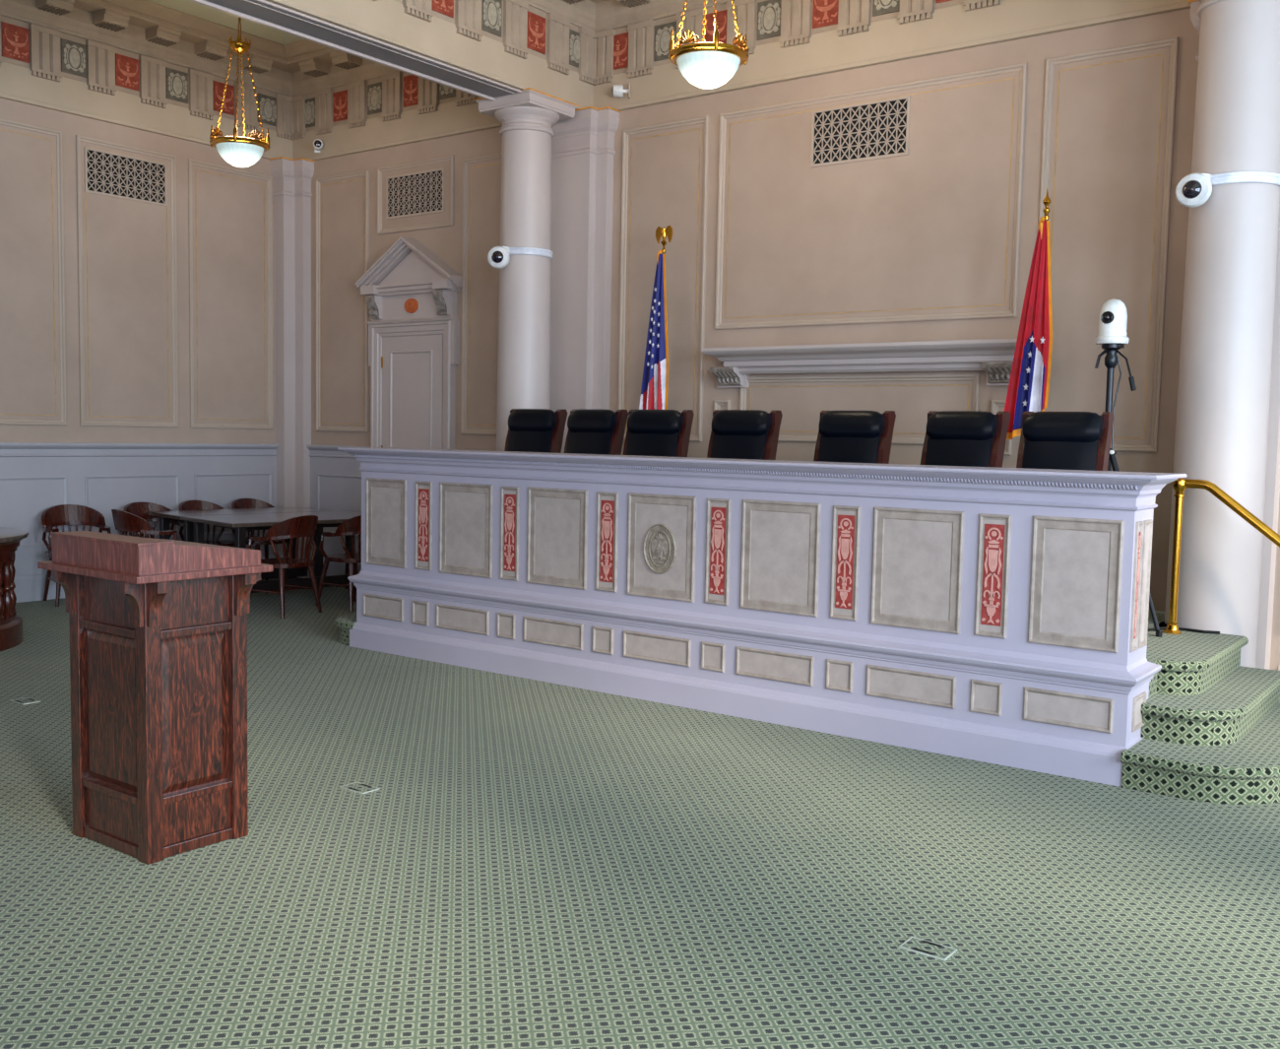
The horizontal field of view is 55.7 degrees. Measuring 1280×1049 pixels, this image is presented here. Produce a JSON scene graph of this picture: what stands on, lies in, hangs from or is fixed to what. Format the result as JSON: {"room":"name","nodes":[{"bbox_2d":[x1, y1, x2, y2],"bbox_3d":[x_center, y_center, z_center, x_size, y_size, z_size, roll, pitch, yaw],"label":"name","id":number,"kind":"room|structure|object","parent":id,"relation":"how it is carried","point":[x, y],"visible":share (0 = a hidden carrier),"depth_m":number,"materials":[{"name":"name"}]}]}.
{"room":"courtroom","nodes":[
{"label":"courtroom","id":0,"kind":"room"},
{"bbox_2d":[0,97,275,444],"bbox_3d":[-7.720,-1.831,7.679,0.228,5.400,13.250,4,5,36],"label":"wall","id":1,"kind":"structure","parent":0,"point":[122,320],"depth_m":11.43,"materials":[{"name":"paint"}]},
{"bbox_2d":[83,146,167,205],"bbox_3d":[-4.794,-3.242,11.325,0.014,0.400,0.815,4,5,36],"label":"air vent","id":2,"kind":"object","parent":1,"relation":"in","point":[107,173],"visible":1,"depth_m":11.31,"materials":[{"name":"metal"}]},
{"bbox_2d":[0,442,278,602],"bbox_3d":[-7.665,0.162,7.759,0.062,1.415,13.250,4,5,36],"label":"wainscoting","id":3,"kind":"structure","parent":1,"relation":"attached to","point":[35,477],"depth_m":11.36,"materials":[{"name":"paint"}]},
{"bbox_2d":[0,0,292,159],"bbox_3d":[-5.040,-4.178,10.540,0.440,1.045,5.260,4,5,36],"label":"frieze","id":4,"kind":"object","parent":1,"relation":"attached to","point":[144,65],"visible":0.99,"depth_m":11.26,"materials":[{"name":"paint"}]},
{"bbox_2d":[146,0,305,45],"bbox_3d":[-6.154,-4.459,6.352,3.600,0.100,13.250,4,5,36],"label":"ceiling","id":5,"kind":"structure","parent":0,"point":[185,6],"depth_m":11.42,"materials":[{"name":"paint"}]},
{"bbox_2d":[209,17,270,167],"bbox_3d":[-3.475,-3.894,10.527,0.503,1.548,0.503,2,4,11],"label":"lamp","id":6,"kind":"object","parent":5,"relation":"hanging from","point":[240,152],"visible":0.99,"depth_m":10.46,"materials":[{"name":"gold metal"}]},
{"bbox_2d":[311,127,502,449],"bbox_3d":[-2.272,-2.048,11.984,3.820,5.400,0.228,4,5,36],"label":"wall","id":7,"kind":"structure","parent":0,"point":[351,230],"depth_m":12.00,"materials":[{"name":"paint"}]},
{"bbox_2d":[306,444,370,576],"bbox_3d":[-3.226,-0.120,12.667,1.310,1.415,0.062,4,5,36],"label":"wainscoting","id":8,"kind":"structure","parent":7,"relation":"attached to","point":[335,474],"depth_m":12.65,"materials":[{"name":"paint"}]},
{"bbox_2d":[284,39,502,160],"bbox_3d":[-2.344,-4.199,11.525,3.610,1.045,0.440,4,5,36],"label":"frieze","id":9,"kind":"object","parent":7,"relation":"attached to","point":[349,102],"visible":0.57,"depth_m":12.00,"materials":[{"name":"paint"}]},
{"bbox_2d":[313,138,322,152],"bbox_3d":[-3.294,-3.881,12.407,0.100,0.120,0.156,0,4,-11],"label":"security camera","id":10,"kind":"object","parent":9,"relation":"attached to","point":[317,144],"visible":1,"depth_m":12.34,"materials":[{"name":"white plastic"}]},
{"bbox_2d":[355,236,462,448],"bbox_3d":[-2.264,-1.050,11.809,1.320,3.435,0.195,4,5,36],"label":"door","id":11,"kind":"structure","parent":7,"relation":"in","point":[411,292],"depth_m":11.77,"materials":[{"name":"paint"}]},
{"bbox_2d":[385,167,445,219],"bbox_3d":[-2.180,-3.196,11.730,0.800,0.410,0.014,4,5,36],"label":"air vent","id":12,"kind":"object","parent":7,"relation":"in","point":[417,193],"visible":1,"depth_m":11.72,"materials":[{"name":"metal"}]},
{"bbox_2d":[0,576,1279,1048],"bbox_3d":[-1.975,1.340,3.679,14.580,0.100,13.800,4,5,36],"label":"floor","id":13,"kind":"structure","parent":0,"point":[532,864],"depth_m":4.27,"materials":[{"name":"green carpet"}]},
{"bbox_2d":[0,526,28,650],"bbox_3d":[-5.176,0.462,8.524,1.578,0.800,1.578,3,5,19],"label":"desk","id":14,"kind":"object","parent":13,"relation":"on","point":[11,623],"visible":1,"depth_m":8.62,"materials":[{"name":"brown wood"}]},
{"bbox_2d":[9,697,40,703],"bbox_3d":[-3.527,1.011,6.952,0.155,0.006,0.100,4,5,36],"label":"outlet box","id":15,"kind":"object","parent":13,"relation":"on","point":[25,700],"visible":1,"depth_m":6.95,"materials":[{"name":"silver metal"}]},
{"bbox_2d":[41,504,111,606],"bbox_3d":[-5.034,0.264,10.815,0.546,0.862,0.542,-2,5,-38],"label":"chair","id":16,"kind":"object","parent":13,"relation":"on","point":[61,514],"visible":0.44,"depth_m":10.91,"materials":[{"name":"brown wood"}]},
{"bbox_2d":[111,509,178,540],"bbox_3d":[-4.361,0.287,10.689,0.546,0.862,0.542,5,6,44],"label":"chair","id":17,"kind":"object","parent":13,"relation":"on","point":[124,521],"visible":0.39,"depth_m":10.43,"materials":[{"name":"brown wood"}]},
{"bbox_2d":[123,501,183,538],"bbox_3d":[-4.554,0.230,11.394,0.542,0.862,0.546,4,5,36],"label":"chair","id":18,"kind":"object","parent":13,"relation":"on","point":[141,509],"visible":0.15,"depth_m":11.53,"materials":[{"name":"brown wood"}]},
{"bbox_2d":[37,530,273,864],"bbox_3d":[-1.871,0.624,4.697,0.690,1.179,0.568,4,5,36],"label":"lectern","id":19,"kind":"object","parent":13,"relation":"on","point":[159,626],"visible":1,"depth_m":4.54,"materials":[{"name":"brown wood"}]},
{"bbox_2d":[178,499,235,547],"bbox_3d":[-4.214,0.202,11.850,0.542,0.862,0.546,4,5,36],"label":"chair","id":20,"kind":"object","parent":13,"relation":"on","point":[194,504],"visible":0.2,"depth_m":11.98,"materials":[{"name":"brown wood"}]},
{"bbox_2d":[148,506,331,578],"bbox_3d":[-3.853,0.256,11.774,1.550,0.775,0.720,-3,6,-44],"label":"conference table","id":21,"kind":"object","parent":13,"relation":"on","point":[188,526],"visible":0.34,"depth_m":11.81,"materials":[{"name":"brown wood"}]},
{"bbox_2d":[231,498,294,579],"bbox_3d":[-3.861,0.174,12.323,0.542,0.862,0.546,4,5,36],"label":"chair","id":22,"kind":"object","parent":13,"relation":"on","point":[239,502],"visible":0.23,"depth_m":12.40,"materials":[{"name":"brown wood"}]},
{"bbox_2d":[182,510,361,592],"bbox_3d":[-3.154,0.311,11.225,1.780,0.775,1.000,-3,6,-44],"label":"conference table","id":23,"kind":"object","parent":13,"relation":"on","point":[241,523],"visible":0.48,"depth_m":10.97,"materials":[{"name":"brown wood"}]},
{"bbox_2d":[247,514,321,618],"bbox_3d":[-3.031,0.338,10.357,0.542,0.862,0.546,3,5,29],"label":"chair","id":24,"kind":"object","parent":13,"relation":"on","point":[302,526],"visible":0.91,"depth_m":10.18,"materials":[{"name":"brown wood"}]},
{"bbox_2d":[268,156,315,576],"bbox_3d":[-3.663,-1.615,12.804,0.437,4.358,0.392,4,5,36],"label":"column","id":25,"kind":"structure","parent":13,"relation":"on","point":[292,194],"depth_m":12.72,"materials":[{"name":"paint"}]},
{"bbox_2d":[315,514,361,610],"bbox_3d":[-2.551,0.309,10.867,0.542,0.862,0.546,4,5,34],"label":"chair","id":26,"kind":"object","parent":13,"relation":"on","point":[352,526],"visible":0.49,"depth_m":10.64,"materials":[{"name":"brown wood"}]},
{"bbox_2d":[334,613,356,644],"bbox_3d":[-1.786,0.759,9.623,0.386,0.175,1.600,4,5,36],"label":"step","id":27,"kind":"structure","parent":13,"relation":"on","point":[346,622],"depth_m":8.98,"materials":[{"name":"green carpet"}]},
{"bbox_2d":[339,781,380,793],"bbox_3d":[-1.248,1.172,5.399,0.155,0.006,0.100,4,5,36],"label":"outlet box","id":28,"kind":"object","parent":13,"relation":"on","point":[357,787],"visible":1,"depth_m":5.39,"materials":[{"name":"silver metal"}]},
{"bbox_2d":[474,87,578,450],"bbox_3d":[-0.994,-1.383,10.376,0.618,4.364,0.618,4,5,36],"label":"column","id":29,"kind":"structure","parent":13,"relation":"on","point":[527,117],"depth_m":10.14,"materials":[{"name":"paint"}]},
{"bbox_2d":[189,0,520,101],"bbox_3d":[-4.541,-3.758,5.284,0.340,1.075,13.400,4,5,36],"label":"beam","id":30,"kind":"structure","parent":29,"relation":"on","point":[262,12],"depth_m":8.69,"materials":[{"name":"paint"}]},
{"bbox_2d":[487,246,552,268],"bbox_3d":[-1.026,-2.227,10.248,0.468,0.194,0.630,4,5,36],"label":"camera","id":31,"kind":"object","parent":29,"relation":"attached to","point":[498,257],"visible":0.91,"depth_m":10.03,"materials":[{"name":"white plastic"}]},
{"bbox_2d":[549,106,620,452],"bbox_3d":[-0.591,-1.400,10.749,0.832,4.358,0.332,4,5,36],"label":"pilaster","id":32,"kind":"structure","parent":13,"relation":"on","point":[583,151],"depth_m":10.54,"materials":[{"name":"paint"}]},
{"bbox_2d":[337,447,1187,786],"bbox_3d":[0.223,0.323,7.398,5.626,1.456,0.576,4,5,36],"label":"bench","id":33,"kind":"object","parent":13,"relation":"on","point":[996,615],"visible":1,"depth_m":6.69,"materials":[{"name":"paint"}]},
{"bbox_2d":[897,936,957,960],"bbox_3d":[0.906,1.333,3.817,0.155,0.006,0.100,4,5,36],"label":"outlet box","id":34,"kind":"object","parent":13,"relation":"on","point":[916,944],"visible":1,"depth_m":3.81,"materials":[{"name":"silver carpet"}]},
{"bbox_2d":[1120,702,1279,804],"bbox_3d":[3.016,1.117,6.103,0.686,0.175,1.735,4,5,36],"label":"step","id":35,"kind":"structure","parent":13,"relation":"on","point":[1246,771],"depth_m":5.51,"materials":[{"name":"green carpet"}]},
{"bbox_2d":[1140,665,1279,745],"bbox_3d":[3.004,0.928,6.290,0.421,0.175,1.430,4,5,36],"label":"step","id":36,"kind":"structure","parent":35,"relation":"on","point":[1226,711],"depth_m":5.84,"materials":[{"name":"green carpet"}]},
{"bbox_2d":[1155,633,1248,695],"bbox_3d":[3.000,0.740,6.450,0.220,0.175,1.160,4,5,36],"label":"step","id":37,"kind":"structure","parent":36,"relation":"on","point":[1194,667],"depth_m":6.17,"materials":[{"name":"green carpet"}]},
{"bbox_2d":[1162,477,1279,634],"bbox_3d":[3.433,0.467,6.611,1.080,1.412,0.100,4,5,36],"label":"handrail","id":38,"kind":"object","parent":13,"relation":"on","point":[1181,484],"visible":0.95,"depth_m":6.83,"materials":[{"name":"gold metal"}]},
{"bbox_2d":[1164,0,1279,667],"bbox_3d":[3.426,-1.049,7.086,0.654,4.364,0.654,4,5,36],"label":"column","id":39,"kind":"structure","parent":13,"relation":"on","point":[1227,339],"depth_m":6.89,"materials":[{"name":"paint"}]},
{"bbox_2d":[1175,171,1279,207],"bbox_3d":[3.403,-1.893,6.970,0.510,0.196,0.643,4,5,36],"label":"camera","id":40,"kind":"object","parent":39,"relation":"attached to","point":[1192,190],"visible":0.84,"depth_m":6.80,"materials":[{"name":"white plastic"}]},
{"bbox_2d":[1187,0,1279,669],"bbox_3d":[3.704,-1.077,7.564,0.717,4.358,0.332,4,5,36],"label":"wall","id":41,"kind":"structure","parent":13,"relation":"on","point":[1272,479],"depth_m":7.41,"materials":[{"name":"paint"}]},
{"bbox_2d":[609,8,1279,670],"bbox_3d":[3.711,-1.612,7.734,10.640,5.400,0.228,4,5,36],"label":"wall","id":42,"kind":"structure","parent":0,"point":[935,241],"depth_m":8.78,"materials":[{"name":"paint"}]},
{"bbox_2d":[701,338,1017,387],"bbox_3d":[1.621,-1.183,9.024,2.615,0.300,0.300,4,5,36],"label":"mantel shelf","id":43,"kind":"object","parent":42,"relation":"attached to","point":[994,356],"visible":0.89,"depth_m":8.91,"materials":[{"name":"paint"}]},
{"bbox_2d":[810,95,910,167],"bbox_3d":[1.642,-2.937,9.081,0.805,0.425,0.014,4,5,36],"label":"air vent","id":44,"kind":"object","parent":42,"relation":"in","point":[875,129],"visible":1,"depth_m":9.07,"materials":[{"name":"metal"}]},
{"bbox_2d":[593,0,1190,111],"bbox_3d":[1.540,-3.921,8.831,5.185,1.045,0.440,4,5,36],"label":"frieze","id":45,"kind":"object","parent":42,"relation":"attached to","point":[787,39],"visible":0.87,"depth_m":9.26,"materials":[{"name":"paint"}]},
{"bbox_2d":[611,82,630,98],"bbox_3d":[-0.162,-3.674,10.280,0.156,0.120,0.100,1,4,2],"label":"security camera","id":46,"kind":"object","parent":45,"relation":"attached to","point":[617,91],"visible":1,"depth_m":10.24,"materials":[{"name":"paint"}]},
{"bbox_2d":[1146,610,1205,698],"bbox_3d":[0.907,0.730,8.375,5.443,0.525,1.978,4,5,36],"label":"floor","id":47,"kind":"structure","parent":0,"point":[1157,647],"depth_m":6.59,"materials":[{"name":"green carpet"}]},
{"bbox_2d":[504,408,567,452],"bbox_3d":[-0.910,-0.229,8.868,0.565,1.239,0.633,4,5,34],"label":"chair","id":48,"kind":"object","parent":47,"relation":"on","point":[529,429],"visible":0.34,"depth_m":8.93,"materials":[{"name":"black leather"}]},
{"bbox_2d":[564,408,628,454],"bbox_3d":[-0.467,-0.195,8.538,0.565,1.239,0.633,5,6,39],"label":"chair","id":49,"kind":"object","parent":47,"relation":"on","point":[590,431],"visible":0.28,"depth_m":8.58,"materials":[{"name":"black leather"}]},
{"bbox_2d":[639,225,672,409],"bbox_3d":[0.157,-1.008,9.697,0.278,2.712,0.312,-2,5,-32],"label":"flag","id":50,"kind":"object","parent":47,"relation":"on","point":[655,382],"visible":0.76,"depth_m":9.60,"materials":[{"name":"multicoloured fabric"}]},
{"bbox_2d":[623,409,694,456],"bbox_3d":[-0.004,-0.160,8.197,0.565,1.239,0.633,4,5,33],"label":"chair","id":51,"kind":"object","parent":47,"relation":"on","point":[650,432],"visible":0.26,"depth_m":8.26,"materials":[{"name":"black leather"}]},
{"bbox_2d":[706,409,782,459],"bbox_3d":[0.546,-0.119,7.788,0.565,1.239,0.633,4,5,36],"label":"chair","id":52,"kind":"object","parent":47,"relation":"on","point":[735,433],"visible":0.26,"depth_m":7.85,"materials":[{"name":"black leather"}]},
{"bbox_2d":[813,410,895,463],"bbox_3d":[1.176,-0.071,7.320,0.565,1.239,0.633,5,5,38],"label":"chair","id":53,"kind":"object","parent":47,"relation":"on","point":[847,436],"visible":0.33,"depth_m":7.37,"materials":[{"name":"black leather"}]},
{"bbox_2d":[920,410,1010,467],"bbox_3d":[1.731,-0.029,6.907,0.565,1.239,0.633,5,6,42],"label":"chair","id":54,"kind":"object","parent":47,"relation":"on","point":[966,438],"visible":0.3,"depth_m":6.96,"materials":[{"name":"black leather"}]},
{"bbox_2d":[1004,189,1052,439],"bbox_3d":[2.573,-0.820,7.879,0.319,2.705,0.285,-1,5,-24],"label":"flag","id":55,"kind":"object","parent":47,"relation":"on","point":[1028,389],"visible":0.95,"depth_m":7.82,"materials":[{"name":"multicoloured fabric"}]},
{"bbox_2d":[1016,411,1114,470],"bbox_3d":[2.210,0.006,6.553,0.565,1.239,0.633,4,5,37],"label":"chair","id":56,"kind":"object","parent":47,"relation":"on","point":[1055,440],"visible":0.27,"depth_m":6.62,"materials":[{"name":"black leather"}]},
{"bbox_2d":[1094,298,1162,637],"bbox_3d":[2.786,-0.357,7.129,0.761,1.903,0.694,4,5,36],"label":"tripod camera","id":57,"kind":"object","parent":47,"relation":"on","point":[1113,317],"visible":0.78,"depth_m":6.96,"materials":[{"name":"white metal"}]},
{"bbox_2d":[1147,626,1219,634],"bbox_3d":[2.966,0.486,6.956,0.678,0.257,0.160,1,4,-2],"label":"cable","id":58,"kind":"object","parent":47,"relation":"on","point":[1162,627],"visible":0.49,"depth_m":6.95,"materials":[{"name":"black plastic"}]},
{"bbox_3d":[-2.317,-4.177,3.599,5.180,0.100,13.400,4,5,36],"label":"ceiling","id":59,"kind":"structure","parent":0,"visible":0},
{"bbox_2d":[264,0,596,109],"bbox_3d":[-1.717,-3.954,8.418,0.440,1.045,5.010,4,5,36],"label":"frieze","id":60,"kind":"object","parent":59,"relation":"attached to","point":[546,46],"visible":1,"depth_m":9.51,"materials":[{"name":"paint"}]},
{"bbox_2d":[668,0,748,88],"bbox_3d":[0.441,-3.554,7.550,0.503,1.628,0.503,2,4,6],"label":"lamp","id":61,"kind":"object","parent":59,"relation":"hanging from","point":[705,65],"visible":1,"depth_m":7.47,"materials":[{"name":"white"}]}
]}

